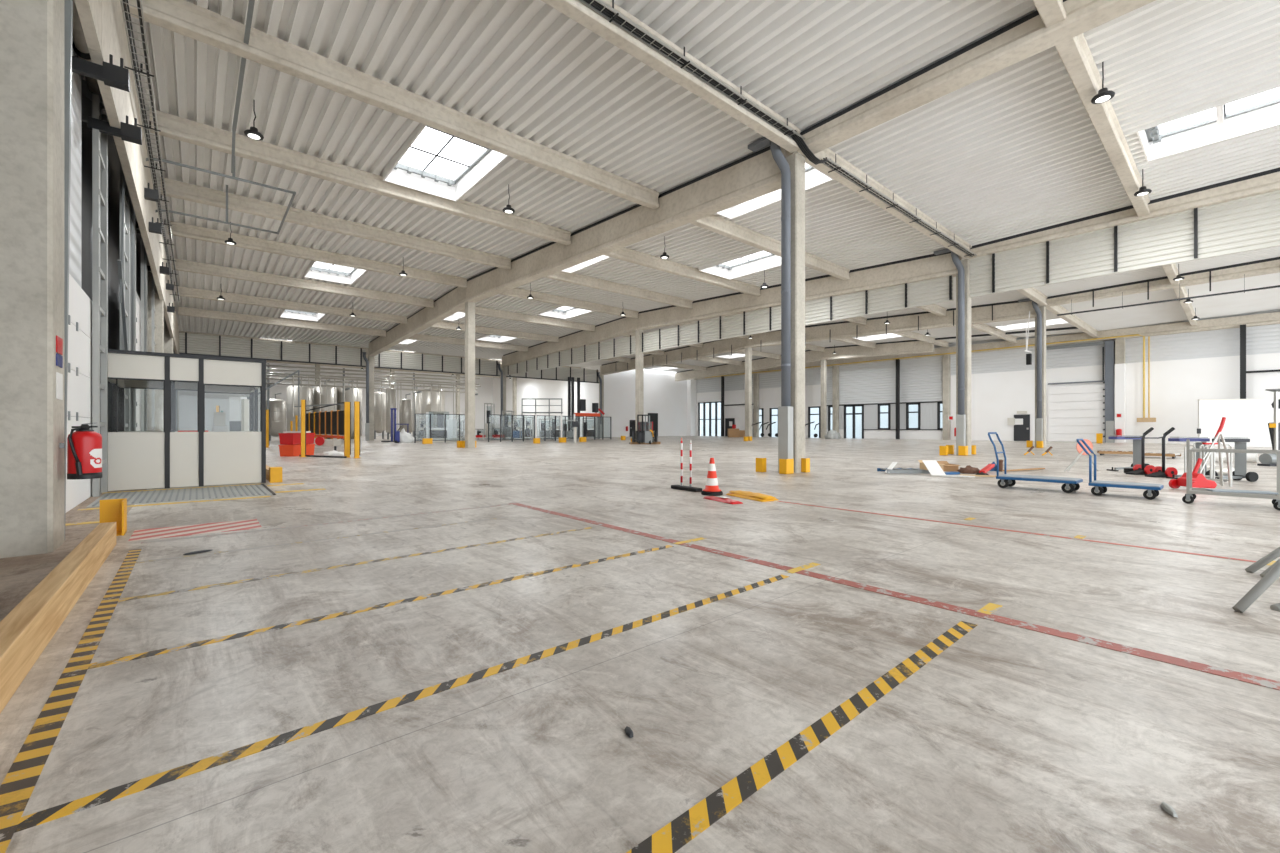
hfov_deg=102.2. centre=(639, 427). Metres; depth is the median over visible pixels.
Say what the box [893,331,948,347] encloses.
beam
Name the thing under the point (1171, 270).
beam
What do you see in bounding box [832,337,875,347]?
ceiling
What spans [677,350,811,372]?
trim
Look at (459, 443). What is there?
guard
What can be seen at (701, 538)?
yellow patch
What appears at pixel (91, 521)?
yellow stripe
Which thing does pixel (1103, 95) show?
lamp
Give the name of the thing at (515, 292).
beam
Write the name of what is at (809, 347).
ceiling
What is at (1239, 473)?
bench
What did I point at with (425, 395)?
storage tank
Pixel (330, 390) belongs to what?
storage tank
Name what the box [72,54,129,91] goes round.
box
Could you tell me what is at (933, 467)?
board
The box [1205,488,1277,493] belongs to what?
flat board
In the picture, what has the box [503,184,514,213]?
lamp
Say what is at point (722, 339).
trim
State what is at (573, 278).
beam
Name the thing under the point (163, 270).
box
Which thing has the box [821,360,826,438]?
concrete column
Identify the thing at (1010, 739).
floor
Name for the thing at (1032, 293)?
beam
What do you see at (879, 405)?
window
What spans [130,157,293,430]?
door
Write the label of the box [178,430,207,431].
folder
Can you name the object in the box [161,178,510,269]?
beam
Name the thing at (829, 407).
window
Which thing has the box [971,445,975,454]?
guard
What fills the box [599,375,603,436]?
concrete column
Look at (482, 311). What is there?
beam
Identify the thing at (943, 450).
guard
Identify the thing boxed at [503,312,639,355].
trim
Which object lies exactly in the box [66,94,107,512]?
door
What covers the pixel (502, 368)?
concrete column
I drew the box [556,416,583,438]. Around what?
fence
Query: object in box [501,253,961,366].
beam
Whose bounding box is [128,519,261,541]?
red white hatching
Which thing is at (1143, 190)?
lamp
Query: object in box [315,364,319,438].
concrete column
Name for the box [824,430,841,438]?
heap
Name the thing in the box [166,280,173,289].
box
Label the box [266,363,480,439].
bridge
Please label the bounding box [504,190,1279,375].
wall
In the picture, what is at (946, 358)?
wall column
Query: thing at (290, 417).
storage tank
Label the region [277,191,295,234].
crossbar
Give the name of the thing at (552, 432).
machine
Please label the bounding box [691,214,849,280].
beam
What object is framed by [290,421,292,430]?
post
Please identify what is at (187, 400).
wall
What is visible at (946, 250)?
outlet
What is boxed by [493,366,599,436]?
wall
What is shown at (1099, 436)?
guard
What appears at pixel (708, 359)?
ceiling
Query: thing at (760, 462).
guard
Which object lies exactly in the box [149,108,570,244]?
beam
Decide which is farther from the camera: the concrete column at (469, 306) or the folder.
the concrete column at (469, 306)
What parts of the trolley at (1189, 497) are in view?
post, post, rail, rail, rail, rail, post, post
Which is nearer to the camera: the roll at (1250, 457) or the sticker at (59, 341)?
the sticker at (59, 341)
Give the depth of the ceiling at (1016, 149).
12.81 m
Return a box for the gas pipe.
[705,334,1155,421]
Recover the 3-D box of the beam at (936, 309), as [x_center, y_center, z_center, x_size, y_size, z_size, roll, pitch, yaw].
[14.592,-7.192,28.491,11.750,0.470,0.280,0,0,-41]
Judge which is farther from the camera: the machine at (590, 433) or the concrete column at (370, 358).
the machine at (590, 433)
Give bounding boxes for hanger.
[226,185,227,221]
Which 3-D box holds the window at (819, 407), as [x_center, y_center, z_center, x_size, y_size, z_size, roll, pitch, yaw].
[19.173,-0.610,56.695,0.140,3.420,1.511,0,0,-41]
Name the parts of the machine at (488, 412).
frame post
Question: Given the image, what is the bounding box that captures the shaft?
[72,0,104,122]
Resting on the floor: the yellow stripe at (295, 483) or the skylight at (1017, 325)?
the yellow stripe at (295, 483)
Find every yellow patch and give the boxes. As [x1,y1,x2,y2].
[673,537,706,544]
[784,562,819,573]
[977,603,1002,614]
[1073,535,1085,538]
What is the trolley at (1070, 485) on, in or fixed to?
on the floor
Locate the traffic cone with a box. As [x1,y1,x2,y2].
[701,458,722,495]
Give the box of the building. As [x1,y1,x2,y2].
[701,403,942,437]
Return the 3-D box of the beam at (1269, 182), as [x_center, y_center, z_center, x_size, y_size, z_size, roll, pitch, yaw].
[19.767,-7.156,13.069,0.500,0.832,20.060,0,0,-41]
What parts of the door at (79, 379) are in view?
panel, panel, panel, panel, panel, door rail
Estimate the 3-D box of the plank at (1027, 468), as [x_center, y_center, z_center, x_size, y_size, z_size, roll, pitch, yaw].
[9.822,1.070,13.206,1.745,0.030,0.100,0,0,-26]
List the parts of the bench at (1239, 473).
panel leg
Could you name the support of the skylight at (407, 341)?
attached to the ceiling at (1016, 149)
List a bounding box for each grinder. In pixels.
[1024,446,1034,454]
[1042,446,1052,455]
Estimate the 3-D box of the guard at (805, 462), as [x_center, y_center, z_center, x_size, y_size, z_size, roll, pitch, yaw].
[4.037,0.925,12.824,0.180,0.350,0.300,0,0,-41]
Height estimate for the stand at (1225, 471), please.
0.258 m
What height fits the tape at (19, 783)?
0.002 m
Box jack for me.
[1169,417,1231,488]
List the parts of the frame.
rail, rail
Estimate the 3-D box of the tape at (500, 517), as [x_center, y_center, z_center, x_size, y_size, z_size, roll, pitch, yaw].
[-2.870,1.099,5.273,3.280,0.002,0.060,0,0,-41]
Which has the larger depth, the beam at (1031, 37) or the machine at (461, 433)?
the machine at (461, 433)
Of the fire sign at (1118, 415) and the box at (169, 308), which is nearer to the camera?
the box at (169, 308)
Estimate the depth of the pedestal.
37.09 m
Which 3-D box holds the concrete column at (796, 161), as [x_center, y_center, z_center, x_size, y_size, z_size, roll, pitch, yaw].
[3.836,-2.815,12.921,0.420,7.830,0.440,0,0,-41]
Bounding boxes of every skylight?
[258,336,292,340]
[279,309,325,320]
[304,261,366,284]
[383,123,507,201]
[398,339,417,343]
[443,312,464,320]
[476,334,514,341]
[538,305,591,318]
[562,255,608,272]
[650,366,675,369]
[699,250,780,279]
[715,353,744,357]
[716,152,833,218]
[853,333,901,340]
[994,318,1068,330]
[1137,84,1279,161]
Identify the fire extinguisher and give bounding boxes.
[59,422,102,479]
[1116,429,1121,435]
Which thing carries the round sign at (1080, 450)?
on the floor
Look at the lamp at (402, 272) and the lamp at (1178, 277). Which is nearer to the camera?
the lamp at (1178, 277)
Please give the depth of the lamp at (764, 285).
24.40 m
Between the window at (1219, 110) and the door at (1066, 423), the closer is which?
the window at (1219, 110)
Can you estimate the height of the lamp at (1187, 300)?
0.842 m
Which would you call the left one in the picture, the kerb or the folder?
the folder
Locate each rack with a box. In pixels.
[1184,444,1214,478]
[1193,441,1222,477]
[1200,444,1231,484]
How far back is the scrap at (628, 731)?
1.84 m
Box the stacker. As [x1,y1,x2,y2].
[381,408,401,442]
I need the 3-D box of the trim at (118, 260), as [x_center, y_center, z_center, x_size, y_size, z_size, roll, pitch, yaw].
[-10.745,-2.400,10.742,0.050,1.832,1.538,0,0,-41]
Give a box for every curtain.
[305,400,305,453]
[350,402,350,454]
[359,402,359,454]
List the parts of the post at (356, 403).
post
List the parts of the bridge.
support post, support post, support post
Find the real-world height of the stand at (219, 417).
0.480 m
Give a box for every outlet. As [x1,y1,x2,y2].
[748,137,769,151]
[933,248,950,254]
[1018,298,1030,301]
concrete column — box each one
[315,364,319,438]
[368,356,373,440]
[390,369,394,436]
[456,373,459,431]
[465,301,474,447]
[501,367,505,437]
[513,377,516,430]
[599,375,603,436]
[635,329,643,430]
[745,347,751,436]
[785,153,804,472]
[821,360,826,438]
[956,259,970,454]
[1035,306,1045,447]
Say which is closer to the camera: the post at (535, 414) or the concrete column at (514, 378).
the post at (535, 414)
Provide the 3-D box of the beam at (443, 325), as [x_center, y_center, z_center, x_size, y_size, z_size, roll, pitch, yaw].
[-11.388,-7.445,39.985,11.680,0.470,0.280,0,0,-41]
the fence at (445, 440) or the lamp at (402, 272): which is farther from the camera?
the fence at (445, 440)
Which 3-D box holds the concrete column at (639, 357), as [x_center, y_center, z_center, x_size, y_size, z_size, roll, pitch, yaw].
[-0.037,-2.865,36.119,0.420,7.930,0.440,0,0,-41]
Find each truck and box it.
[629,415,660,443]
[1125,427,1153,474]
[1144,427,1177,477]
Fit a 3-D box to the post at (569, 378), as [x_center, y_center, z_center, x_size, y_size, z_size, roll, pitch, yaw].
[-7.671,-2.200,56.033,0.260,6.600,0.200,0,0,-41]
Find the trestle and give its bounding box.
[1232,547,1279,612]
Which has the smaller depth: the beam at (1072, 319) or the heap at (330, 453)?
the heap at (330, 453)
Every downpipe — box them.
[362,352,368,440]
[498,364,502,434]
[598,372,601,436]
[748,137,792,471]
[933,248,965,454]
[1018,298,1042,440]
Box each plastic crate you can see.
[278,433,300,444]
[278,445,300,455]
[297,444,314,454]
[306,433,314,443]
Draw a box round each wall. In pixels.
[72,38,140,431]
[178,362,492,436]
[179,332,599,382]
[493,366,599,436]
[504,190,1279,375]
[600,365,686,436]
[697,309,1279,443]
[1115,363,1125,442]
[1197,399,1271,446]
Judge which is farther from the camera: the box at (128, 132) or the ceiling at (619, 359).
the ceiling at (619, 359)
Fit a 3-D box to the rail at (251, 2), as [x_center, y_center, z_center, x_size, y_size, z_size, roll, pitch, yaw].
[-7.682,-6.940,10.015,0.110,0.568,9.207,0,0,-41]
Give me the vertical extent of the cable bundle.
0.445 m
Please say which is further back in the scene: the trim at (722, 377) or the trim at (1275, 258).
the trim at (722, 377)
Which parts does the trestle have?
leg, leg, leg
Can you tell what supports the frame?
on the floor
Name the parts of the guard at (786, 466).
plate, plate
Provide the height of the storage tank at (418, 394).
5.650 m
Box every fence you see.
[414,413,464,442]
[488,414,555,441]
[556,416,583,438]
[586,416,610,439]
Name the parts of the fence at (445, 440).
post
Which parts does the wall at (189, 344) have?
edge rail, edge rail, edge rail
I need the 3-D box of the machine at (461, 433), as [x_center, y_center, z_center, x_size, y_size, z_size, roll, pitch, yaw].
[-15.899,0.250,44.829,0.960,1.700,0.960,0,0,0]
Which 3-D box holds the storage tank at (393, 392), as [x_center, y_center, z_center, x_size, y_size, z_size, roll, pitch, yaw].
[-23.374,-1.588,48.475,0.858,5.375,0.858,0,0,-41]
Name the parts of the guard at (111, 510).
plate, plate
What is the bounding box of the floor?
[0,435,1279,852]
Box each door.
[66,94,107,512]
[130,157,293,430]
[630,420,634,436]
[648,413,657,430]
[725,418,734,435]
[844,405,863,438]
[1014,415,1029,440]
[1047,340,1114,442]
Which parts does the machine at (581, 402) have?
motor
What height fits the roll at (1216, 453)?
0.312 m
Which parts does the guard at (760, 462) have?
plate, plate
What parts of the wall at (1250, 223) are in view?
edge rail, edge rail, edge rail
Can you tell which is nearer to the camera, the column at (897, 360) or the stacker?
the stacker
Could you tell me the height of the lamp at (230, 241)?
0.842 m
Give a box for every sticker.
[56,336,62,354]
[56,353,62,367]
[56,372,62,399]
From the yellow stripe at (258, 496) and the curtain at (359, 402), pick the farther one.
the curtain at (359, 402)
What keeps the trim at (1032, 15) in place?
on the beam at (1031, 37)
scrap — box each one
[183,550,211,554]
[624,726,632,737]
[1161,802,1177,816]
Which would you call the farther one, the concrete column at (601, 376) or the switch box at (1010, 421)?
the concrete column at (601, 376)
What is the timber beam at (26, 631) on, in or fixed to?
on the floor
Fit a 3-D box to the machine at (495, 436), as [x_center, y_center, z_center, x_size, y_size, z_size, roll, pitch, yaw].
[-12.289,0.550,44.829,0.960,1.100,0.960,0,0,0]
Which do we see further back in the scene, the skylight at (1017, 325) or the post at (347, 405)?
the skylight at (1017, 325)
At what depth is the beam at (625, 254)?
24.09 m
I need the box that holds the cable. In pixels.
[126,0,171,276]
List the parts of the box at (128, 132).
arm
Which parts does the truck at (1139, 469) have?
toe plate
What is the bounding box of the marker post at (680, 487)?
[671,438,701,491]
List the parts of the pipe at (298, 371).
rail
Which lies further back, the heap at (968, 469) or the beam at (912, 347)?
the beam at (912, 347)
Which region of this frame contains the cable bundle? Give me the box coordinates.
[789,130,828,164]
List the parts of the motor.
foot plate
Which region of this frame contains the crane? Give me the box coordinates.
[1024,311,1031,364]
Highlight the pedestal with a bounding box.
[572,421,578,442]
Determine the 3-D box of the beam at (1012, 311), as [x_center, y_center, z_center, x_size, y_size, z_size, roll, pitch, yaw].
[8.899,-7.020,44.516,0.500,1.840,41.070,0,0,-41]
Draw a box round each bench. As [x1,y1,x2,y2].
[1107,435,1148,470]
[1166,437,1217,478]
[1212,437,1258,481]
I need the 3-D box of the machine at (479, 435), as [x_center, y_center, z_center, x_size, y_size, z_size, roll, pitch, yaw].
[-13.836,0.600,44.829,0.760,1.000,0.960,0,0,0]
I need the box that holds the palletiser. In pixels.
[314,437,340,450]
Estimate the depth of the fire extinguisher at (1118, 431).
37.33 m
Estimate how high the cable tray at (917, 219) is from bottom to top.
0.410 m
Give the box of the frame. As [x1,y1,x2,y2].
[877,468,929,473]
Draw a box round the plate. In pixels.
[86,484,275,507]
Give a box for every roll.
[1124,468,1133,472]
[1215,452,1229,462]
[1246,453,1256,462]
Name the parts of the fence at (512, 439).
post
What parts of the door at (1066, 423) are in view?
head rail, panel, panel, panel, panel, panel, panel, panel, guide rail, frame post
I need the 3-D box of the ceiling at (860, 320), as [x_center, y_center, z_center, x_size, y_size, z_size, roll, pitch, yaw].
[11.301,-7.405,32.321,11.750,0.470,0.280,0,0,-41]
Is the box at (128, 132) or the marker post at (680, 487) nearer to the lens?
the box at (128, 132)
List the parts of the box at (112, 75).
arm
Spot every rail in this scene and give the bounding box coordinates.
[120,162,129,430]
[152,274,154,430]
[231,0,254,173]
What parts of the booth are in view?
post, post, post, header panel, panel, header panel, panel, header panel, post, post, panel, header panel, header panel, roof panel, post, header panel, panel, header panel, post, post, post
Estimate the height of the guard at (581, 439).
0.380 m
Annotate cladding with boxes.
[69,51,140,307]
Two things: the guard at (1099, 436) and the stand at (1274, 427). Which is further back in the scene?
the guard at (1099, 436)
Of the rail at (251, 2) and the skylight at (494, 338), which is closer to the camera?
the rail at (251, 2)
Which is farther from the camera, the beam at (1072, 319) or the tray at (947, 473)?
the beam at (1072, 319)
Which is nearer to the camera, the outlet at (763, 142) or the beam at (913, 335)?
the outlet at (763, 142)
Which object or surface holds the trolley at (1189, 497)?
on the floor
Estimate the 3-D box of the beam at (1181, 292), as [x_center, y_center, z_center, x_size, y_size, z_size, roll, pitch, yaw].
[31.662,-7.101,29.907,14.990,0.470,0.280,0,0,-41]
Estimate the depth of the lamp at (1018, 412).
42.35 m
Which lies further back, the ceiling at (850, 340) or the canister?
the ceiling at (850, 340)
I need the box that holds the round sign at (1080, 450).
[1064,439,1097,471]
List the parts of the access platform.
rail, rail, deck plate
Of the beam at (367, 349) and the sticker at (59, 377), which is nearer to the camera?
the sticker at (59, 377)
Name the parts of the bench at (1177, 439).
panel leg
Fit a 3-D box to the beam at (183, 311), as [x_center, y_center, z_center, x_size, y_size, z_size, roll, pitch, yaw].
[-24.143,-7.253,35.948,11.930,0.470,0.280,0,0,-41]
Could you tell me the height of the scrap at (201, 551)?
0.015 m
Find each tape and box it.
[0,549,141,852]
[14,574,789,832]
[88,545,673,668]
[118,527,591,601]
[136,517,508,562]
[627,621,976,852]
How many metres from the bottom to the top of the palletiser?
0.700 m
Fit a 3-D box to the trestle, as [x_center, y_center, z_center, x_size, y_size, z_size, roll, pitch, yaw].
[4.565,0.695,3.510,2.162,0.837,0.645,0,0,-35]
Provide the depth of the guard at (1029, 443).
28.78 m
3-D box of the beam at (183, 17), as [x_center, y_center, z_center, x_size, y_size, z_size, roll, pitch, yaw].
[-4.006,-7.192,12.511,11.930,0.470,0.280,0,0,-41]
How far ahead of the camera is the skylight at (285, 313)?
35.61 m
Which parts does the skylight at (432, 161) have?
dome frame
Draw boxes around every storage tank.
[266,393,286,440]
[287,383,312,430]
[313,379,336,438]
[337,381,361,438]
[374,387,385,438]
[386,383,395,439]
[399,394,412,433]
[415,391,420,437]
[421,387,444,430]
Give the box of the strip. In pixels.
[885,462,896,472]
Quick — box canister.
[996,459,1003,471]
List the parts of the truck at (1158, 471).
arm, toe plate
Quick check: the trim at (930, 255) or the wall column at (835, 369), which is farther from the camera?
the wall column at (835, 369)
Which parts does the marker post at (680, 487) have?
marker post, marker post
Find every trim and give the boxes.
[117,259,127,349]
[119,173,124,302]
[173,348,177,430]
[371,279,468,341]
[469,146,770,279]
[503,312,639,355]
[603,339,723,364]
[640,252,950,312]
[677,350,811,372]
[721,376,723,435]
[770,300,1031,331]
[800,0,1066,134]
[825,327,1078,348]
[827,401,942,429]
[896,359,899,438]
[970,167,1279,248]
[1047,257,1279,298]
[1147,280,1148,299]
[1209,271,1210,290]
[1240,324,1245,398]
[1246,369,1279,372]
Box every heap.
[322,450,343,455]
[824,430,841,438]
[957,465,979,473]
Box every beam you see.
[0,522,115,712]
[74,0,178,353]
[128,0,658,209]
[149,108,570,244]
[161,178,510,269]
[167,221,466,287]
[172,258,433,307]
[176,286,406,323]
[178,307,385,336]
[179,331,580,368]
[368,147,792,355]
[408,334,528,351]
[430,321,558,342]
[458,306,594,331]
[500,288,638,318]
[541,0,800,152]
[544,271,692,308]
[605,247,760,296]
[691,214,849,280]
[797,0,1154,156]
[802,148,971,258]
[969,171,1279,258]
[1045,259,1279,306]
[1055,33,1149,216]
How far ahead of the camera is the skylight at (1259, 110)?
13.14 m
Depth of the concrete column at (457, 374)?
60.71 m
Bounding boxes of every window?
[698,401,720,435]
[759,408,762,432]
[770,408,777,436]
[808,406,820,437]
[828,406,831,430]
[878,404,890,428]
[906,403,920,428]
[937,402,942,428]
[1216,105,1223,127]
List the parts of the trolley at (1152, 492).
handle, frame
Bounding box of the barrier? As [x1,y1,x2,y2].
[704,496,742,503]
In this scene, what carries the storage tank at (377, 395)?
on the floor
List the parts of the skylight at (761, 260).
dome frame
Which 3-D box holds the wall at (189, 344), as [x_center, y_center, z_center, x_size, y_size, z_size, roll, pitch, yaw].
[-18.471,-5.925,47.968,36.300,1.550,0.180,0,0,-41]
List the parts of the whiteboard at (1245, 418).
rail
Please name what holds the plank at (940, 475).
on the floor
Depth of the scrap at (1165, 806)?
1.47 m
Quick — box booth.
[100,349,265,491]
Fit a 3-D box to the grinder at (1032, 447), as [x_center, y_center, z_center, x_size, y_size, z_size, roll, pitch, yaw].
[15.683,0.925,20.808,0.426,0.373,0.060,0,0,0]
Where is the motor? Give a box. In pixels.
[1257,454,1276,465]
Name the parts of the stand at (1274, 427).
plate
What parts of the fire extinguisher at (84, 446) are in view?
carry handle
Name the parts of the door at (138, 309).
panel, panel, panel, panel, panel, door rail, door rail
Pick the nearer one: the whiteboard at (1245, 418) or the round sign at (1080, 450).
the round sign at (1080, 450)
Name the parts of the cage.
floor rail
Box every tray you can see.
[120,0,179,301]
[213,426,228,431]
[579,0,804,139]
[821,154,976,257]
[944,472,959,474]
[1057,274,1279,315]
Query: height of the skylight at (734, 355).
0.641 m
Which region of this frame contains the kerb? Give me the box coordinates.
[266,465,281,482]
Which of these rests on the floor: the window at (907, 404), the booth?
the booth
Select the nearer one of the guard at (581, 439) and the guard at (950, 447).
the guard at (950, 447)
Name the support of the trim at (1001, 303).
on the beam at (1012, 311)
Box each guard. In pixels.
[100,498,126,535]
[422,438,432,443]
[457,441,461,447]
[533,438,539,443]
[559,437,565,442]
[579,437,585,441]
[756,458,765,471]
[779,459,793,473]
[801,458,809,472]
[939,446,947,455]
[946,445,953,453]
[958,446,967,455]
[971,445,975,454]
[1027,441,1032,446]
[1036,441,1042,447]
[1096,433,1102,442]
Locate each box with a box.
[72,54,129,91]
[88,115,141,144]
[136,217,161,233]
[144,183,158,201]
[147,262,168,274]
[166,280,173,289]
[167,303,174,312]
[728,429,738,436]
[739,430,744,436]
[918,460,944,469]
[937,461,959,470]
[1007,418,1014,424]
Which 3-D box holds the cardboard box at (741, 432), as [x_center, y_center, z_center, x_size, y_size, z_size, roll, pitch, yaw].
[12.112,0.700,60.831,1.200,0.800,0.800,0,0,0]
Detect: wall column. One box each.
[0,0,63,557]
[147,239,163,430]
[164,316,172,353]
[753,373,758,436]
[832,366,838,431]
[943,355,950,439]
[1115,338,1124,363]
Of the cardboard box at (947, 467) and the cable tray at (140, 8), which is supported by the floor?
the cardboard box at (947, 467)
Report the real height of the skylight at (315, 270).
0.638 m
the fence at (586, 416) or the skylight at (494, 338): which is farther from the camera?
the fence at (586, 416)
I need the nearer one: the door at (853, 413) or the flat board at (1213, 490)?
the flat board at (1213, 490)
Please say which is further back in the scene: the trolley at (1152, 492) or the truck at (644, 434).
the truck at (644, 434)
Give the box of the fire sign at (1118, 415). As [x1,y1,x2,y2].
[1116,413,1121,417]
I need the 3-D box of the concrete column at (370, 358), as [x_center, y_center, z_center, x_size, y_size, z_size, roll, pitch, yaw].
[-23.026,-2.500,44.185,0.420,7.200,0.440,0,0,-41]
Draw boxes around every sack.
[399,428,412,442]
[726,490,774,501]
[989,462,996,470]
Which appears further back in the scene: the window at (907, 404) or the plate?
the window at (907, 404)
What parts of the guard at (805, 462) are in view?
plate, plate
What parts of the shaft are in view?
plate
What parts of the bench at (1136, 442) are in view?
panel leg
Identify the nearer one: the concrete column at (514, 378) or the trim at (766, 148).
the trim at (766, 148)
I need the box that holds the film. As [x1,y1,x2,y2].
[284,431,310,432]
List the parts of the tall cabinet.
white door, post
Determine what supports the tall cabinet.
on the floor
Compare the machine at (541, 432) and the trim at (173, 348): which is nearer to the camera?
the trim at (173, 348)
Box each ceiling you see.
[122,0,1279,371]
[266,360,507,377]
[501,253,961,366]
[586,342,663,355]
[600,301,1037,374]
[603,357,630,362]
[623,332,702,347]
[656,363,707,370]
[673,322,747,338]
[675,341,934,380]
[691,356,741,364]
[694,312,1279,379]
[732,349,780,358]
[805,344,824,351]
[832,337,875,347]
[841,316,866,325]
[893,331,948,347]
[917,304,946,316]
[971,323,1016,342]
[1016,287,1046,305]
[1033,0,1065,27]
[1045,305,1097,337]
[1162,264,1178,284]
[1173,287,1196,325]
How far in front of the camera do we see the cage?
27.34 m
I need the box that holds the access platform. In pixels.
[522,398,562,437]
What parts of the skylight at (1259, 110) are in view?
dome frame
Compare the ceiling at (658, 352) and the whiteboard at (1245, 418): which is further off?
the ceiling at (658, 352)
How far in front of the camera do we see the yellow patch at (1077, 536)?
5.20 m
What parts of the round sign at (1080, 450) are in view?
leg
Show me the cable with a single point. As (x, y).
(126, 0)
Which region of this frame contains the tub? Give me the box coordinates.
[305,445,314,454]
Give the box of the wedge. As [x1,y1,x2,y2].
[979,464,994,472]
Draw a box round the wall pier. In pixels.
[687,379,700,435]
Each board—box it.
[922,460,945,475]
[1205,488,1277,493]
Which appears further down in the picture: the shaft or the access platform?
the access platform
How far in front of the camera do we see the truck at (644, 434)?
34.22 m
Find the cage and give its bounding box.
[294,402,346,457]
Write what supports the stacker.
on the floor
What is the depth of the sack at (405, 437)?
38.12 m
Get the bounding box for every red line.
[141,504,511,543]
[509,502,1279,689]
[777,501,1255,561]
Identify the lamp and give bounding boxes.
[224,222,236,244]
[244,100,263,139]
[399,262,406,275]
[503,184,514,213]
[527,283,533,298]
[660,236,668,258]
[761,270,767,287]
[1017,411,1026,413]
[1091,61,1114,103]
[1134,169,1151,195]
[1173,264,1183,279]
[1183,289,1192,302]
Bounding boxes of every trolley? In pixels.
[988,432,1082,492]
[1076,438,1163,499]
[1182,439,1279,510]
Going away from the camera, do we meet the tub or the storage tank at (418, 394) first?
the tub
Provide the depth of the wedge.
12.40 m
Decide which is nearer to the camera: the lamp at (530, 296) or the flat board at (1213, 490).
the flat board at (1213, 490)
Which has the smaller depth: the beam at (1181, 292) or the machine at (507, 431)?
the beam at (1181, 292)
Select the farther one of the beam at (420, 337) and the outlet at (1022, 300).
the beam at (420, 337)
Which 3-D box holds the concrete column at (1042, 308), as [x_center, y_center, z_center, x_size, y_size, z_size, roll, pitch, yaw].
[22.366,-2.815,28.841,0.420,7.830,0.440,0,0,-41]
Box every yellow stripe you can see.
[65,521,99,525]
[77,496,270,510]
[105,484,257,492]
[267,483,303,485]
[276,488,325,492]
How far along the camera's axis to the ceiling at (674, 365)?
61.13 m
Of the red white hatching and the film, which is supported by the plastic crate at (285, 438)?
the film
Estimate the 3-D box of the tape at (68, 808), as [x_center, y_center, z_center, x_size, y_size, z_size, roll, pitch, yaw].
[-0.322,1.099,2.630,3.700,0.002,0.070,0,0,-41]
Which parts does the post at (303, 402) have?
post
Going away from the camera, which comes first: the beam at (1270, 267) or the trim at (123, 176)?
the trim at (123, 176)
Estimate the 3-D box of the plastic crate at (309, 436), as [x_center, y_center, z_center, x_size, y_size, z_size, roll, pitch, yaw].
[-13.493,0.431,20.683,0.640,0.438,0.580,0,0,0]
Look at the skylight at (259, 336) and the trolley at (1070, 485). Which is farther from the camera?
the skylight at (259, 336)
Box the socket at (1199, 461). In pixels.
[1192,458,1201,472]
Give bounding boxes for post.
[64,0,72,540]
[266,410,269,447]
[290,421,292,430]
[295,415,297,430]
[299,400,306,456]
[344,402,350,457]
[353,401,360,457]
[535,414,536,437]
[568,377,570,437]
[571,377,573,437]
[577,378,579,437]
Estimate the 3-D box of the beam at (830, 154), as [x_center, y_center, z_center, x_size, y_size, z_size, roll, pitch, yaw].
[8.599,-6.980,16.723,11.680,0.470,0.280,0,0,-41]
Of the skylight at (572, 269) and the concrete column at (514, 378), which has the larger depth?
the concrete column at (514, 378)
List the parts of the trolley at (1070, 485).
handle, frame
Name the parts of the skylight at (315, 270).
dome frame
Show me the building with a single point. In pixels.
(913, 417)
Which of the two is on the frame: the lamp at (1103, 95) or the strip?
the strip
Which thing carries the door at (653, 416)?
in the wall at (665, 396)
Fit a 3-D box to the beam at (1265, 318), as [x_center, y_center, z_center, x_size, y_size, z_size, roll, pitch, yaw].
[27.340,-6.850,46.760,0.500,0.700,61.300,0,0,-41]
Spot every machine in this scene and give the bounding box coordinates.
[417,419,425,439]
[424,412,461,441]
[457,421,463,439]
[475,429,486,439]
[484,403,494,439]
[491,428,504,440]
[502,411,513,438]
[511,418,522,440]
[524,417,532,438]
[539,419,554,439]
[550,417,560,439]
[562,420,577,439]
[574,399,604,438]
[582,418,596,439]
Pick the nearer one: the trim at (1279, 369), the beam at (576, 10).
the beam at (576, 10)
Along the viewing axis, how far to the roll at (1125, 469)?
12.36 m
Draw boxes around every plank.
[940,475,974,477]
[960,474,996,476]
[1002,468,1044,471]
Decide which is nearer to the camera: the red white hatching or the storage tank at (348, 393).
the red white hatching
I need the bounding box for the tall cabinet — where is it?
[229,397,248,430]
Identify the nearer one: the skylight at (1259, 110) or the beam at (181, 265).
the skylight at (1259, 110)
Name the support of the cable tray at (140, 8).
attached to the beam at (102, 22)
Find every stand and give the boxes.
[214,412,224,425]
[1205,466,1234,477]
[1266,389,1279,449]
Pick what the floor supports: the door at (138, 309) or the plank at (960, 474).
the plank at (960, 474)
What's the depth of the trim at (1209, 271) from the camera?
23.83 m

